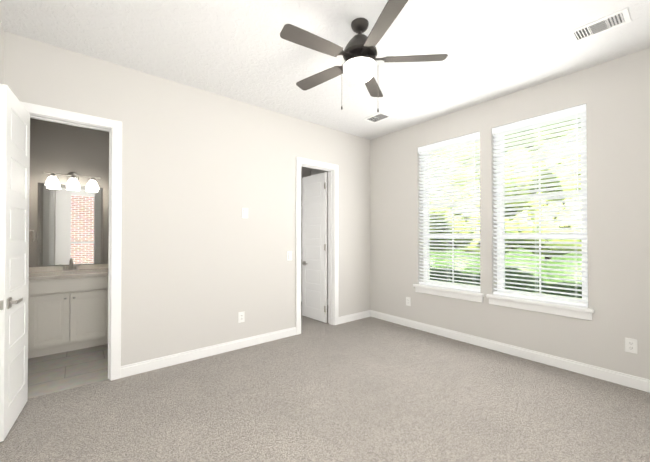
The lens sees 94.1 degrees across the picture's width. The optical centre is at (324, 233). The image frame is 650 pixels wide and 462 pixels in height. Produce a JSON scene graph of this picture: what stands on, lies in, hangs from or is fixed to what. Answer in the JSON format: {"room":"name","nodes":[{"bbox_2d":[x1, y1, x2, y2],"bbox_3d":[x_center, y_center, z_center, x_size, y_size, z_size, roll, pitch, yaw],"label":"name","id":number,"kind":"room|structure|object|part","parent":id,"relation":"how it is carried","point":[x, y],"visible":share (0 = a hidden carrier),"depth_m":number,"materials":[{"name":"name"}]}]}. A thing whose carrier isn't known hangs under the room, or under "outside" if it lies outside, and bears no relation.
{"room":"empty bedroom","nodes":[
{"label":"empty bedroom","id":0,"kind":"room"},
{"bbox_2d":[0,20,3,83],"bbox_3d":[-1.282,-0.128,0.806,0.120,2.740,3.730,0,-1,-39],"label":"wall","id":1,"kind":"structure","parent":0,"point":[1,55],"depth_m":2.15,"materials":[{"name":"grey paint"}]},
{"bbox_2d":[0,84,29,441],"bbox_3d":[-2.084,0.172,2.033,0.119,2.143,0.532,0,-1,-33],"label":"bathroom door","id":2,"kind":"structure","parent":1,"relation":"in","point":[14,190],"depth_m":1.96,"materials":[{"name":"white paint"}]},
{"bbox_3d":[-1.986,0.428,1.881,0.119,0.064,0.176,0,-1,-33],"label":"handle","id":3,"kind":"part","parent":2,"relation":"part of","materials":[{"name":"grey metal"}]},
{"bbox_2d":[28,344,107,398],"bbox_3d":[-2.258,1.296,3.361,1.865,0.060,1.640,0,-1,-39],"label":"floor","id":4,"kind":"structure","parent":0,"point":[53,373],"depth_m":2.79,"materials":[{"name":"beige tile"}]},
{"bbox_2d":[28,259,107,358],"bbox_3d":[-2.845,0.780,3.401,0.754,0.972,0.595,0,-1,-39],"label":"bathroom vanity","id":5,"kind":"object","parent":4,"relation":"on","point":[67,307],"visible":0.81,"depth_m":3.20,"materials":[{"name":"white paint"}]},
{"bbox_2d":[45,270,92,273],"bbox_3d":[-2.855,0.492,3.394,0.430,0.124,0.310,0,-1,-39],"label":"sink","id":6,"kind":"object","parent":5,"relation":"in","point":[78,271],"depth_m":3.37,"materials":[{"name":"stone"}]},
{"bbox_2d":[59,259,82,270],"bbox_3d":[-2.954,0.364,3.517,0.217,0.138,0.166,0,-1,-39],"label":"faucet","id":7,"kind":"object","parent":5,"relation":"on","point":[70,261],"depth_m":3.54,"materials":[{"name":"grey metal"}]},
{"bbox_2d":[29,118,310,295],"bbox_3d":[-1.842,-0.092,4.697,3.945,2.740,0.120,0,-1,-39],"label":"wall","id":8,"kind":"structure","parent":0,"point":[60,148],"depth_m":3.61,"materials":[{"name":"grey paint"}]},
{"bbox_2d":[37,183,102,265],"bbox_3d":[-3.040,-0.107,3.633,0.597,0.950,0.006,0,-1,-39],"label":"bathroom mirror","id":9,"kind":"object","parent":8,"relation":"attached to","point":[70,223],"visible":0.86,"depth_m":3.62,"materials":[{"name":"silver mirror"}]},
{"bbox_2d":[43,172,100,189],"bbox_3d":[-2.971,-0.643,3.572,0.521,0.205,0.196,0,-1,-39],"label":"sconce","id":10,"kind":"object","parent":8,"relation":"attached to","point":[72,182],"visible":1,"depth_m":3.53,"materials":[{"name":"white glass"}]},
{"bbox_2d":[4,31,369,365],"bbox_3d":[-0.903,-0.103,3.456,4.065,2.740,0.110,0,-1,-39],"label":"wall","id":11,"kind":"structure","parent":0,"point":[203,262],"depth_m":3.09,"materials":[{"name":"grey paint"}]},
{"bbox_2d":[20,101,121,380],"bbox_3d":[-2.092,0.137,2.480,0.694,2.242,0.146,0,-1,-39],"label":"door frame","id":12,"kind":"structure","parent":11,"relation":"attached to","point":[113,128],"depth_m":2.61,"materials":[{"name":"white paint"}]},
{"bbox_2d":[121,327,295,377],"bbox_3d":[-1.074,1.215,3.223,1.846,0.100,0.016,0,-1,-39],"label":"baseboard","id":13,"kind":"structure","parent":11,"relation":"attached to","point":[155,364],"depth_m":3.06,"materials":[{"name":"white paint"}]},
{"bbox_2d":[238,311,244,322],"bbox_3d":[-0.925,0.924,3.351,0.072,0.116,0.009,0,-1,-39],"label":"electrical outlet","id":14,"kind":"object","parent":11,"relation":"attached to","point":[241,316],"visible":1,"depth_m":3.35,"materials":[{"name":"white plastic"}]},
{"bbox_2d":[242,208,247,217],"bbox_3d":[-0.894,-0.231,3.388,0.072,0.116,0.009,0,-1,-39],"label":"light switch","id":15,"kind":"object","parent":11,"relation":"attached to","point":[244,212],"visible":1,"depth_m":3.38,"materials":[{"name":"white plastic"}]},
{"bbox_2d":[287,251,291,260],"bbox_3d":[-0.438,0.275,3.756,0.072,0.116,0.009,0,-1,-39],"label":"light switch","id":16,"kind":"object","parent":11,"relation":"attached to","point":[289,255],"visible":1,"depth_m":3.75,"materials":[{"name":"white plastic"}]},
{"bbox_2d":[302,172,326,322],"bbox_3d":[-0.160,0.195,4.517,0.119,2.143,0.558,0,-1,-41],"label":"closet door","id":17,"kind":"structure","parent":11,"relation":"in","point":[314,246],"depth_m":4.48,"materials":[{"name":"white paint"}]},
{"bbox_2d":[296,157,338,334],"bbox_3d":[-0.129,0.152,4.088,0.709,2.242,0.146,0,-1,-39],"label":"trim","id":18,"kind":"structure","parent":11,"relation":"attached to","point":[333,255],"depth_m":4.22,"materials":[{"name":"white paint"}]},
{"bbox_2d":[339,310,369,323],"bbox_3d":[0.439,1.226,4.462,0.667,0.100,0.016,0,-1,-39],"label":"baseboard","id":19,"kind":"structure","parent":11,"relation":"attached to","point":[353,317],"depth_m":4.45,"materials":[{"name":"white paint"}]},
{"bbox_2d":[301,302,330,331],"bbox_3d":[-0.589,1.309,4.728,2.450,0.060,1.640,0,-1,-39],"label":"floor","id":20,"kind":"structure","parent":0,"point":[307,323],"depth_m":4.30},
{"bbox_2d":[0,317,649,461],"bbox_3d":[0.366,1.284,2.091,4.315,0.060,3.650,0,-1,-39],"label":"floor carpet","id":21,"kind":"object","parent":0,"point":[370,389],"visible":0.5,"depth_m":2.15,"materials":[{"name":"grey carpet"}]},
{"bbox_2d":[0,0,649,139],"bbox_3d":[-0.153,-1.530,2.752,4.315,0.100,5.290,0,-1,-39],"label":"ceiling","id":22,"kind":"structure","parent":0,"point":[242,51],"depth_m":2.37,"materials":[{"name":"white paint"}]},
{"bbox_2d":[280,0,447,111],"bbox_3d":[0.213,-1.172,2.135,1.136,0.626,1.148,0,-1,-39],"label":"ceiling fan","id":23,"kind":"object","parent":22,"relation":"hanging from","point":[359,54],"visible":1,"depth_m":2.05,"materials":[{"name":"brown wood"}]},
{"bbox_3d":[-0.082,-1.225,1.937,0.428,0.027,0.147,0,-1,-39],"label":"blade","id":24,"kind":"part","parent":23,"relation":"part of","materials":[{"name":"grey wood"}]},
{"bbox_3d":[-0.053,-1.221,2.383,0.173,0.027,0.429,0,-1,-39],"label":"blade","id":25,"kind":"part","parent":23,"relation":"part of","materials":[{"name":"grey wood"}]},
{"bbox_3d":[0.247,-1.332,2.141,0.242,0.306,0.242,0,-1,-39],"label":"motor","id":26,"kind":"part","parent":23,"relation":"part of","materials":[{"name":"brown metal"}]},
{"bbox_3d":[0.247,-1.129,2.139,0.238,0.105,0.238,0,-1,-39],"label":"glass","id":27,"kind":"part","parent":23,"relation":"part of","materials":[{"name":"white glass"}]},
{"bbox_3d":[0.388,-1.220,2.498,0.407,0.027,0.281,0,-1,-39],"label":"blade","id":28,"kind":"part","parent":23,"relation":"part of","materials":[{"name":"grey wood"}]},
{"bbox_3d":[0.340,-1.227,1.766,0.258,0.027,0.415,0,-1,-39],"label":"blade","id":29,"kind":"part","parent":23,"relation":"part of","materials":[{"name":"grey wood"}]},
{"bbox_3d":[0.630,-1.224,2.115,0.364,0.027,0.348,0,-1,-39],"label":"blade","id":30,"kind":"part","parent":23,"relation":"part of","materials":[{"name":"grey wood"}]},
{"bbox_2d":[363,112,392,122],"bbox_3d":[0.666,-1.466,3.830,0.215,0.015,0.300,0,-1,-39],"label":"ceiling vent","id":31,"kind":"object","parent":22,"relation":"in","point":[378,117],"visible":1,"depth_m":3.82,"materials":[{"name":"white metal"}]},
{"bbox_2d":[567,7,630,43],"bbox_3d":[1.961,-1.482,2.170,0.195,0.015,0.315,0,-1,-39],"label":"ceiling vent","id":32,"kind":"object","parent":22,"relation":"in","point":[604,24],"visible":1,"depth_m":2.16,"materials":[{"name":"white metal"}]},
{"bbox_2d":[311,48,649,379],"bbox_3d":[1.419,-0.098,4.027,0.250,2.740,5.290,0,-1,-39],"label":"wall","id":33,"kind":"structure","parent":0,"point":[613,95],"depth_m":2.83,"materials":[{"name":"grey paint"}]},
{"bbox_2d":[406,297,410,305],"bbox_3d":[1.142,0.929,4.151,0.009,0.116,0.072,0,-1,-39],"label":"electrical outlet","id":34,"kind":"object","parent":33,"relation":"attached to","point":[408,301],"visible":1,"depth_m":4.15,"materials":[{"name":"white plastic"}]},
{"bbox_2d":[413,284,483,302],"bbox_3d":[1.531,0.723,3.756,0.180,0.107,0.902,0,-1,-39],"label":"window sill","id":35,"kind":"structure","parent":33,"relation":"attached to","point":[469,295],"depth_m":3.66,"materials":[{"name":"white paint"}]},
{"bbox_2d":[418,132,479,291],"bbox_3d":[1.565,-0.247,3.792,0.157,1.822,0.804,0,-1,-39],"label":"window blind","id":36,"kind":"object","parent":33,"relation":"in","point":[450,142],"depth_m":3.73,"materials":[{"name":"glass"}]},
{"bbox_2d":[424,154,426,243],"bbox_3d":[1.332,-0.232,4.009,0.051,1.752,0.002,0,-1,-39],"label":"blind cord","id":37,"kind":"object","parent":36,"relation":"attached to","point":[426,190],"depth_m":3.99,"materials":[{"name":"white fabric"}]},
{"bbox_2d":[423,138,479,288],"bbox_3d":[1.624,-0.245,3.841,0.060,1.830,0.812,0,-1,-39],"label":"window","id":38,"kind":"structure","parent":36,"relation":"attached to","point":[442,235],"depth_m":3.98,"materials":[{"name":"white"}]},
{"bbox_2d":[370,310,649,392],"bbox_3d":[1.807,1.216,3.331,0.016,0.100,3.500,0,-1,-39],"label":"baseboard","id":39,"kind":"structure","parent":33,"relation":"attached to","point":[631,381],"depth_m":3.01,"materials":[{"name":"white paint"}]},
{"bbox_2d":[492,104,587,306],"bbox_3d":[2.155,-0.254,3.071,0.157,1.822,0.796,0,-1,-39],"label":"window blind","id":40,"kind":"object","parent":33,"relation":"in","point":[581,109],"depth_m":3.00,"materials":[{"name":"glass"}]},
{"bbox_2d":[501,188,503,276],"bbox_3d":[1.925,-0.239,3.285,0.051,1.752,0.002,0,-1,-39],"label":"blind cord","id":41,"kind":"object","parent":40,"relation":"attached to","point":[501,188],"depth_m":3.27,"materials":[{"name":"white fabric"}]},
{"bbox_2d":[534,124,537,296],"bbox_3d":[2.122,-0.241,3.044,0.051,1.752,0.002,0,-1,-39],"label":"blind cord","id":42,"kind":"object","parent":40,"relation":"attached to","point":[536,192],"depth_m":3.02,"materials":[{"name":"white fabric"}]},
{"bbox_2d":[496,112,587,302],"bbox_3d":[2.215,-0.251,3.120,0.060,1.830,0.804,0,-1,-39],"label":"window","id":43,"kind":"structure","parent":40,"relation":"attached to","point":[583,278],"depth_m":3.11,"materials":[{"name":"white"}]},
{"bbox_2d":[574,113,577,302],"bbox_3d":[2.313,-0.243,2.792,0.023,1.752,0.074,0,-1,27],"label":"blind cord","id":44,"kind":"object","parent":40,"relation":"attached to","point":[577,113],"depth_m":2.78,"materials":[{"name":"white fabric"}]},
{"bbox_2d":[486,294,593,320],"bbox_3d":[2.122,0.716,3.035,0.180,0.107,0.894,0,-1,-39],"label":"window sill","id":45,"kind":"structure","parent":33,"relation":"attached to","point":[570,310],"depth_m":2.94,"materials":[{"name":"white paint"}]},
{"bbox_2d":[625,337,637,353],"bbox_3d":[2.510,0.918,2.481,0.009,0.116,0.072,0,-1,-39],"label":"electrical outlet","id":46,"kind":"object","parent":33,"relation":"attached to","point":[631,345],"visible":1,"depth_m":2.48,"materials":[{"name":"white plastic"}]},
{"label":"outside","id":47,"kind":"structure","parent":0,"visible":0},
{"bbox_3d":[24.008,1.955,23.774,59.750,0.100,60.000,0,-1,-39],"label":"ground","id":48,"kind":"structure","parent":47,"visible":0},
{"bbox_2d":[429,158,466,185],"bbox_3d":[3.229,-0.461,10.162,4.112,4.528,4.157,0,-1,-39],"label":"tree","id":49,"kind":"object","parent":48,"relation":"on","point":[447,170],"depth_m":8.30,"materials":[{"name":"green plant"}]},
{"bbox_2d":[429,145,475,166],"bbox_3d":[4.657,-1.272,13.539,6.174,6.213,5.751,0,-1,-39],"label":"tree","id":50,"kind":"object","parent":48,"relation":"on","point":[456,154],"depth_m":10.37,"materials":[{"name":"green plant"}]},
{"bbox_2d":[430,172,542,254],"bbox_3d":[3.787,0.057,8.207,3.547,3.460,3.395,0,-1,-39],"label":"tree","id":51,"kind":"object","parent":48,"relation":"on","point":[460,218],"depth_m":7.19,"materials":[{"name":"green plant"}]},
{"bbox_2d":[430,248,581,297],"bbox_3d":[2.044,1.043,7.059,1.201,1.723,17.169,0,-1,-39],"label":"hedge","id":52,"kind":"object","parent":48,"relation":"on","point":[542,275],"depth_m":4.95,"materials":[{"name":"green plant"}]},
{"bbox_2d":[468,126,563,244],"bbox_3d":[6.575,-1.188,9.945,5.506,5.978,5.228,0,-1,-39],"label":"tree","id":53,"kind":"object","parent":48,"relation":"on","point":[527,147],"depth_m":7.63,"materials":[{"name":"green plant"}]},
{"bbox_2d":[473,118,580,261],"bbox_3d":[6.508,-1.510,8.360,4.353,6.589,4.365,0,-1,-39],"label":"tree","id":54,"kind":"object","parent":48,"relation":"on","point":[533,137],"depth_m":7.49,"materials":[{"name":"green plant"}]},
{"bbox_2d":[505,132,581,258],"bbox_3d":[5.500,-0.268,6.575,3.641,4.077,3.194,0,-1,-39],"label":"tree","id":55,"kind":"object","parent":48,"relation":"on","point":[556,240],"depth_m":5.97,"materials":[{"name":"green plant"}]}
]}

